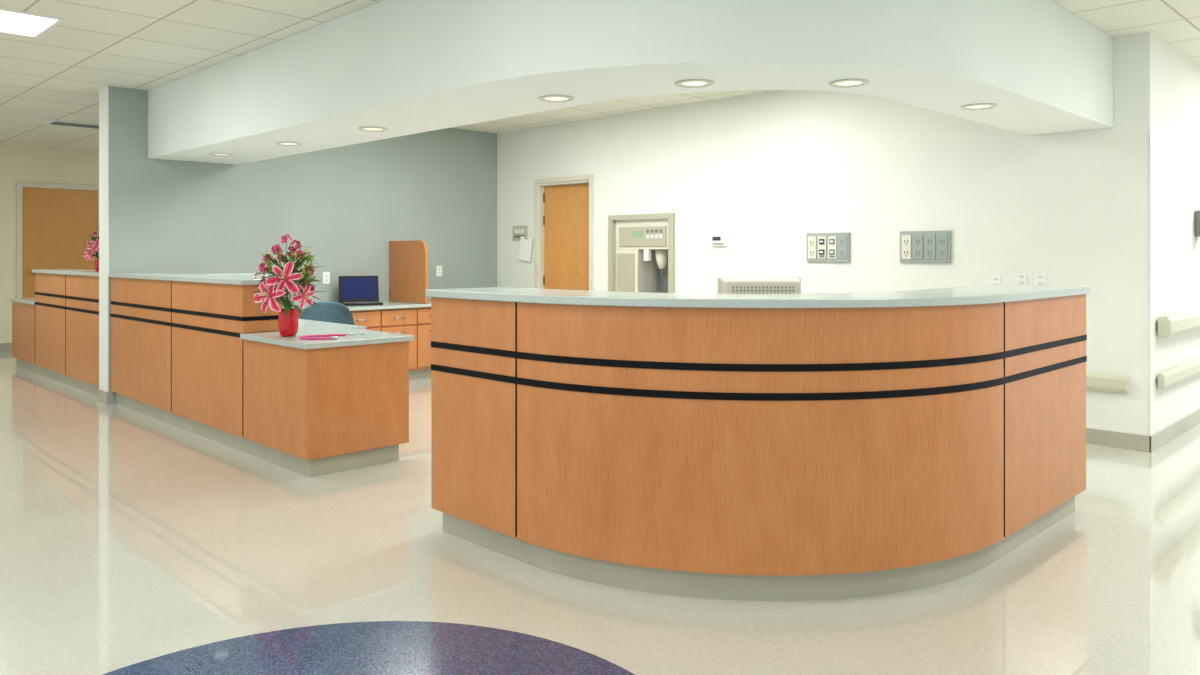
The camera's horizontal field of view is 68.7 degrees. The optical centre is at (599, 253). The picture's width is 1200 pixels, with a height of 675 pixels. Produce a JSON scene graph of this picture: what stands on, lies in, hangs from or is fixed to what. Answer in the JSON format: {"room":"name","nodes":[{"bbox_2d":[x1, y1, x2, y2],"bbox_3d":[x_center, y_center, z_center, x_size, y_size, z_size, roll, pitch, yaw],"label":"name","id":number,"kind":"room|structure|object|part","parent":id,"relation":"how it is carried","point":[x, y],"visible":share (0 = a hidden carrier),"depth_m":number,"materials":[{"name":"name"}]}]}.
{"room":"hospital interior","nodes":[
{"label":"hospital interior","id":0,"kind":"room"},
{"bbox_2d":[0,145,98,342],"bbox_3d":[-8.998,-0.075,9.917,11.300,2.620,0.150,0,0,-45],"label":"wall","id":1,"kind":"structure","parent":0,"point":[17,164],"depth_m":11.30,"materials":[{"name":"beige paint"}]},
{"bbox_2d":[0,342,11,350],"bbox_3d":[-10.213,1.185,8.587,7.700,0.100,0.012,0,0,-45],"label":"baseboard","id":2,"kind":"structure","parent":1,"relation":"attached to","point":[3,346],"depth_m":11.21,"materials":[{"name":"rubber"}]},
{"bbox_2d":[17,182,98,297],"bbox_3d":[-7.145,0.155,11.643,1.000,2.160,0.030,0,0,-45],"label":"frame","id":3,"kind":"object","parent":1,"relation":"attached to","point":[20,185],"visible":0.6,"depth_m":11.31,"materials":[{"name":"beige paint"}]},
{"bbox_2d":[22,187,97,297],"bbox_3d":[-7.149,0.181,11.646,0.876,2.088,0.019,0,0,-45],"label":"door","id":4,"kind":"structure","parent":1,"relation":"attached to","point":[57,224],"depth_m":11.58,"materials":[{"name":"brown wood"}]},
{"bbox_2d":[99,86,496,403],"bbox_3d":[-2.697,-0.075,8.737,4.057,2.620,0.234,0,0,-45],"label":"wall","id":5,"kind":"structure","parent":0,"point":[438,188],"depth_m":8.40,"materials":[{"name":"paint"}]},
{"bbox_2d":[97,389,107,403],"bbox_3d":[-4.135,1.185,7.299,0.012,0.100,0.250,0,0,-45],"label":"baseboard","id":6,"kind":"structure","parent":5,"relation":"attached to","point":[102,396],"depth_m":7.28,"materials":[{"name":"rubber"}]},
{"bbox_2d":[323,272,329,283],"bbox_3d":[-2.676,0.235,8.588,0.074,0.116,0.010,0,0,-45],"label":"wall outlet","id":7,"kind":"object","parent":5,"relation":"attached to","point":[326,275],"visible":1,"depth_m":8.59,"materials":[{"name":"white plastic"}]},
{"bbox_2d":[436,266,441,275],"bbox_3d":[-1.743,0.185,9.521,0.074,0.116,0.010,0,0,-45],"label":"wall outlet","id":8,"kind":"object","parent":5,"relation":"attached to","point":[438,268],"visible":1,"depth_m":9.52,"materials":[{"name":"white plastic"}]},
{"bbox_2d":[0,350,1199,674],"bbox_3d":[0.354,1.285,7.425,21.000,0.100,20.000,0,0,-45],"label":"floor","id":9,"kind":"structure","parent":0,"point":[128,537],"depth_m":3.31,"materials":[{"name":"tile"}]},
{"bbox_2d":[10,269,98,395],"bbox_3d":[-5.126,0.697,8.786,0.690,1.077,3.245,0,0,-45],"label":"reception counter","id":10,"kind":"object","parent":9,"relation":"on","point":[55,332],"depth_m":8.30,"materials":[{"name":"wood"}]},
{"bbox_3d":[-4.902,0.660,8.282,0.254,0.940,2.215,0,0,-45],"label":"tall panel","id":11,"kind":"part","parent":10,"relation":"part of","materials":[{"name":"brown wood"}]},
{"bbox_2d":[83,227,98,270],"bbox_3d":[-4.538,-0.032,7.957,0.296,0.379,0.296,0,0,-45],"label":"flower arrangement","id":12,"kind":"object","parent":10,"relation":"on","point":[92,250],"visible":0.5,"depth_m":7.89,"materials":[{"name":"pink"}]},
{"bbox_2d":[108,273,413,476],"bbox_3d":[-2.472,0.697,6.342,0.987,1.077,3.445,0,0,-45],"label":"reception desk","id":13,"kind":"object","parent":9,"relation":"on","point":[194,353],"depth_m":5.40,"materials":[{"name":"wood"}]},
{"bbox_3d":[-3.019,0.660,6.399,0.254,0.940,2.591,0,0,-45],"label":"tall panel","id":14,"kind":"part","parent":13,"relation":"part of","materials":[{"name":"brown wood"}]},
{"bbox_2d":[252,234,324,336],"bbox_3d":[-1.839,0.183,5.200,0.447,0.608,0.404,0,0,-22],"label":"flower arrangement","id":15,"kind":"object","parent":13,"relation":"on","point":[288,278],"visible":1,"depth_m":5.15,"materials":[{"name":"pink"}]},
{"bbox_2d":[299,333,363,339],"bbox_3d":[-1.549,0.479,5.135,0.402,0.016,0.238,0,0,-45],"label":"stethoscope","id":16,"kind":"object","parent":13,"relation":"on","point":[334,336],"visible":1,"depth_m":5.14,"materials":[{"name":"pink"}]},
{"bbox_2d":[300,302,354,324],"bbox_3d":[-2.124,0.810,6.834,0.553,0.850,0.596,0,0,-25],"label":"office chair","id":17,"kind":"object","parent":9,"relation":"on","point":[333,312],"visible":0.26,"depth_m":7.08,"materials":[{"name":"teal fabric"}]},
{"bbox_2d":[283,240,430,379],"bbox_3d":[-1.852,0.550,8.935,2.578,1.370,0.675,0,0,-45],"label":"desk","id":18,"kind":"object","parent":9,"relation":"on","point":[407,311],"visible":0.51,"depth_m":8.63,"materials":[{"name":"brown wood"}]},
{"bbox_2d":[338,276,382,305],"bbox_3d":[-2.315,0.352,8.495,0.380,0.274,0.312,0,0,-23],"label":"laptop","id":19,"kind":"object","parent":18,"relation":"on","point":[353,290],"visible":0.98,"depth_m":8.60,"materials":[{"name":"black"}]},
{"bbox_2d":[102,621,634,674],"bbox_3d":[-0.679,1.234,1.952,2.000,0.002,2.000,0,0,-45],"label":"medallion","id":20,"kind":"object","parent":9,"relation":"on","point":[373,647],"visible":1,"depth_m":2.70,"materials":[{"name":"blue tile"}]},
{"bbox_2d":[425,285,1090,600],"bbox_3d":[0.788,0.697,4.055,2.430,1.077,2.000,0,0,-45],"label":"reception desk","id":21,"kind":"object","parent":9,"relation":"on","point":[798,446],"visible":1,"depth_m":3.21,"materials":[{"name":"wood"}]},
{"bbox_2d":[717,277,800,293],"bbox_3d":[0.705,0.297,3.849,0.370,0.394,0.190,0,0,-3],"label":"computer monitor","id":22,"kind":"object","parent":21,"relation":"on","point":[725,285],"visible":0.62,"depth_m":3.81,"materials":[{"name":"beige plastic"}]},
{"bbox_2d":[0,0,1199,151],"bbox_3d":[0.354,-1.435,7.425,21.000,0.100,20.000,0,0,-45],"label":"ceiling","id":23,"kind":"structure","parent":0,"point":[59,74],"depth_m":5.80,"materials":[{"name":"tile"}]},
{"bbox_2d":[0,7,64,37],"bbox_3d":[-3.642,-1.377,5.077,0.810,0.013,0.610,0,0,-45],"label":"frame","id":24,"kind":"object","parent":23,"relation":"attached to","point":[59,20],"visible":1,"depth_m":5.15,"materials":[{"name":"white plastic"}]},
{"bbox_2d":[0,11,55,35],"bbox_3d":[-3.642,-1.381,5.077,0.760,0.005,0.560,0,0,-45],"label":"diffuser","id":25,"kind":"object","parent":24,"relation":"attached to","point":[9,21],"visible":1,"depth_m":5.25,"materials":[{"name":"white plastic"}]},
{"bbox_2d":[44,120,98,128],"bbox_3d":[-5.551,-1.377,9.369,0.600,0.015,0.300,0,0,-45],"label":"ceiling air vent","id":26,"kind":"object","parent":23,"relation":"in","point":[53,122],"depth_m":9.28,"materials":[{"name":"white metal"}]},
{"bbox_2d":[209,153,232,155],"bbox_3d":[-3.069,-0.804,7.114,0.184,0.009,0.184,0,0,-45],"label":"recessed light","id":27,"kind":"object","parent":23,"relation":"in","point":[212,154],"visible":1,"depth_m":7.09,"materials":[{"name":"white glass"}]},
{"bbox_2d":[275,142,301,145],"bbox_3d":[-2.277,-0.804,6.420,0.184,0.009,0.184,0,0,-45],"label":"recessed light","id":28,"kind":"object","parent":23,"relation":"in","point":[277,143],"visible":1,"depth_m":6.41,"materials":[{"name":"white glass"}]},
{"bbox_2d":[358,127,387,131],"bbox_3d":[-1.464,-0.804,5.664,0.184,0.009,0.184,0,0,-45],"label":"recessed light","id":29,"kind":"object","parent":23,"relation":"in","point":[369,129],"visible":1,"depth_m":5.67,"materials":[{"name":"white glass"}]},
{"bbox_2d":[539,95,573,102],"bbox_3d":[-0.226,-0.804,4.554,0.184,0.009,0.184,0,0,-45],"label":"recessed light","id":30,"kind":"object","parent":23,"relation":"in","point":[547,98],"visible":1,"depth_m":4.54,"materials":[{"name":"white glass"}]},
{"bbox_2d":[148,0,1112,164],"bbox_3d":[-0.272,-1.096,6.527,3.747,0.573,6.315,0,0,-45],"label":"ceiling soffit","id":31,"kind":"structure","parent":23,"relation":"attached to","point":[403,67],"depth_m":4.40,"materials":[{"name":"white paint"}]},
{"bbox_2d":[675,79,713,87],"bbox_3d":[0.446,-0.804,4.151,0.184,0.009,0.184,0,0,-45],"label":"recessed light","id":32,"kind":"object","parent":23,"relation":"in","point":[689,83],"visible":1,"depth_m":4.14,"materials":[{"name":"white glass"}]},
{"bbox_2d":[829,79,868,87],"bbox_3d":[1.174,-0.804,4.144,0.184,0.009,0.184,0,0,-45],"label":"recessed light","id":33,"kind":"object","parent":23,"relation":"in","point":[843,83],"visible":1,"depth_m":4.14,"materials":[{"name":"white glass"}]},
{"bbox_2d":[961,103,996,109],"bbox_3d":[2.072,-0.804,4.801,0.184,0.009,0.184,0,0,-45],"label":"recessed light","id":34,"kind":"object","parent":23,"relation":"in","point":[980,106],"visible":1,"depth_m":4.79,"materials":[{"name":"white glass"}]},
{"bbox_2d":[497,32,1155,435],"bbox_3d":[-0.706,-0.075,9.722,0.150,2.620,11.853,0,0,-45],"label":"wall","id":35,"kind":"structure","parent":0,"point":[768,170],"depth_m":6.75,"materials":[{"name":"white paint"}]},
{"bbox_2d":[513,225,527,239],"bbox_3d":[-0.892,-0.235,9.786,0.022,0.160,0.240,0,0,-45],"label":"room sign","id":36,"kind":"object","parent":35,"relation":"attached to","point":[518,231],"visible":1,"depth_m":9.77,"materials":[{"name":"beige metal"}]},
{"bbox_2d":[519,236,532,261],"bbox_3d":[-0.823,-0.055,9.698,0.005,0.285,0.234,0,0,-45],"label":"paper notice","id":37,"kind":"object","parent":35,"relation":"attached to","point":[525,249],"visible":1,"depth_m":9.70,"materials":[{"name":"white paper"}]},
{"bbox_2d":[534,174,593,290],"bbox_3d":[-0.339,0.210,9.341,0.170,2.050,0.910,0,0,-45],"label":"frame","id":38,"kind":"object","parent":35,"relation":"attached to","point":[580,179],"visible":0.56,"depth_m":9.50,"materials":[{"name":"beige paint"}]},
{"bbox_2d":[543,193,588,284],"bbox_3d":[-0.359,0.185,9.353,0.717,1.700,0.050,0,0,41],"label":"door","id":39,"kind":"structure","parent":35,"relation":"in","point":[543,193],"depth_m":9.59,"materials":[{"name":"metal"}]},
{"bbox_2d":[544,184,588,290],"bbox_3d":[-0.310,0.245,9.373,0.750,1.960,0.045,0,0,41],"label":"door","id":40,"kind":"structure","parent":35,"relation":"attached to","point":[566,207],"depth_m":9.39,"materials":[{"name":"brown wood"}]},
{"bbox_2d":[711,234,727,245],"bbox_3d":[1.060,-0.125,7.827,0.035,0.105,0.170,0,0,-45],"label":"thermostat","id":41,"kind":"object","parent":35,"relation":"attached to","point":[716,239],"visible":1,"depth_m":7.80,"materials":[{"name":"white plastic"}]},
{"bbox_2d":[807,232,849,261],"bbox_3d":[1.828,-0.053,7.057,0.035,0.235,0.385,0,0,-45],"label":"panel","id":42,"kind":"object","parent":35,"relation":"attached to","point":[821,247],"visible":1,"depth_m":7.04,"materials":[{"name":"grey"}]},
{"bbox_2d":[900,230,950,262],"bbox_3d":[2.400,-0.053,6.490,0.028,0.235,0.385,0,0,-45],"label":"panel","id":43,"kind":"object","parent":35,"relation":"attached to","point":[915,246],"visible":1,"depth_m":6.47,"materials":[{"name":"grey"}]},
{"bbox_2d":[992,274,1000,284],"bbox_3d":[2.770,0.195,6.133,0.010,0.110,0.060,0,0,-45],"label":"wall outlet","id":44,"kind":"object","parent":35,"relation":"attached to","point":[996,278],"visible":0.65,"depth_m":6.13,"materials":[{"name":"white plastic"}]},
{"bbox_2d":[1016,274,1026,284],"bbox_3d":[2.889,0.175,6.014,0.010,0.070,0.070,0,0,-45],"label":"wall outlet","id":45,"kind":"object","parent":35,"relation":"attached to","point":[1021,279],"visible":1,"depth_m":6.01,"materials":[{"name":"white plastic"}]},
{"bbox_2d":[1035,275,1045,284],"bbox_3d":[2.973,0.175,5.929,0.010,0.070,0.070,0,0,-45],"label":"wall outlet","id":46,"kind":"object","parent":35,"relation":"attached to","point":[1039,279],"visible":1,"depth_m":5.92,"materials":[{"name":"white plastic"}]},
{"bbox_2d":[1086,372,1128,392],"bbox_3d":[2.402,0.825,6.475,0.045,0.109,2.640,0,0,-45],"label":"bumper cover","id":47,"kind":"object","parent":35,"relation":"attached to","point":[1094,381],"visible":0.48,"depth_m":5.61,"materials":[{"name":"beige plastic"}]},
{"bbox_2d":[1086,428,1150,451],"bbox_3d":[2.174,1.185,6.727,0.012,0.100,3.560,0,0,-45],"label":"baseboard","id":48,"kind":"structure","parent":35,"relation":"attached to","point":[1122,440],"depth_m":5.59,"materials":[{"name":"plastic"}]},
{"bbox_2d":[1150,131,1151,435],"bbox_3d":[3.442,0.185,5.484,0.036,1.900,0.006,0,0,-45],"label":"trim","id":49,"kind":"structure","parent":35,"relation":"attached to","point":[1150,131],"depth_m":5.47,"materials":[{"name":"white plastic"}]},
{"bbox_2d":[1156,36,1199,431],"bbox_3d":[6.506,-0.075,8.661,8.550,2.620,0.153,0,0,-45],"label":"wall","id":50,"kind":"structure","parent":0,"point":[1177,75],"depth_m":5.96,"materials":[{"name":"white paint"}]},
{"bbox_2d":[1151,408,1199,452],"bbox_3d":[6.508,1.185,8.545,8.712,0.100,0.012,0,0,-45],"label":"baseboard","id":51,"kind":"structure","parent":50,"relation":"attached to","point":[1167,434],"depth_m":5.87,"materials":[{"name":"plastic"}]},
{"bbox_2d":[1158,358,1199,389],"bbox_3d":[6.392,0.805,8.401,8.080,0.106,0.053,0,0,-45],"label":"bumper cover","id":52,"kind":"object","parent":50,"relation":"attached to","point":[1171,377],"visible":1,"depth_m":5.80,"materials":[{"name":"beige plastic"}]},
{"bbox_2d":[1158,309,1199,337],"bbox_3d":[6.404,0.460,8.388,8.080,0.137,0.088,0,0,-45],"label":"handrail","id":53,"kind":"object","parent":50,"relation":"attached to","point":[1180,323],"visible":1,"depth_m":5.66,"materials":[{"name":"beige plastic"}]},
{"bbox_2d":[1194,210,1199,236],"bbox_3d":[4.369,-0.205,6.336,0.140,0.220,0.112,0,0,-45],"label":"dispenser","id":54,"kind":"object","parent":50,"relation":"attached to","point":[1197,212],"visible":1,"depth_m":6.32,"materials":[{"name":"grey plastic"}]},
{"bbox_3d":[0.453,0.890,8.563,0.150,0.690,0.750,0,0,-45],"label":"wall","id":55,"kind":"structure","parent":0,"visible":0},
{"bbox_2d":[608,213,674,292],"bbox_3d":[0.513,0.075,8.623,0.380,0.920,0.850,0,0,-45],"label":"ice water dispenser","id":56,"kind":"object","parent":55,"relation":"attached to","point":[645,248],"visible":0.62,"depth_m":8.60,"materials":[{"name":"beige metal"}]},
{"bbox_3d":[0.253,0.215,8.675,0.014,0.440,0.230,0,0,-45],"label":"access panel","id":57,"kind":"part","parent":56,"relation":"part of","materials":[{"name":"beige metal"}]},
{"bbox_3d":[0.408,-0.170,8.519,0.015,0.190,0.610,0,0,-45],"label":"control panel","id":58,"kind":"part","parent":56,"relation":"part of","materials":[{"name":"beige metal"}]},
{"bbox_3d":[0.583,0.215,8.503,0.210,0.520,0.320,0,0,-45],"label":"spout","id":59,"kind":"part","parent":56,"relation":"part of","materials":[{"name":"beige plastic"}]}
]}

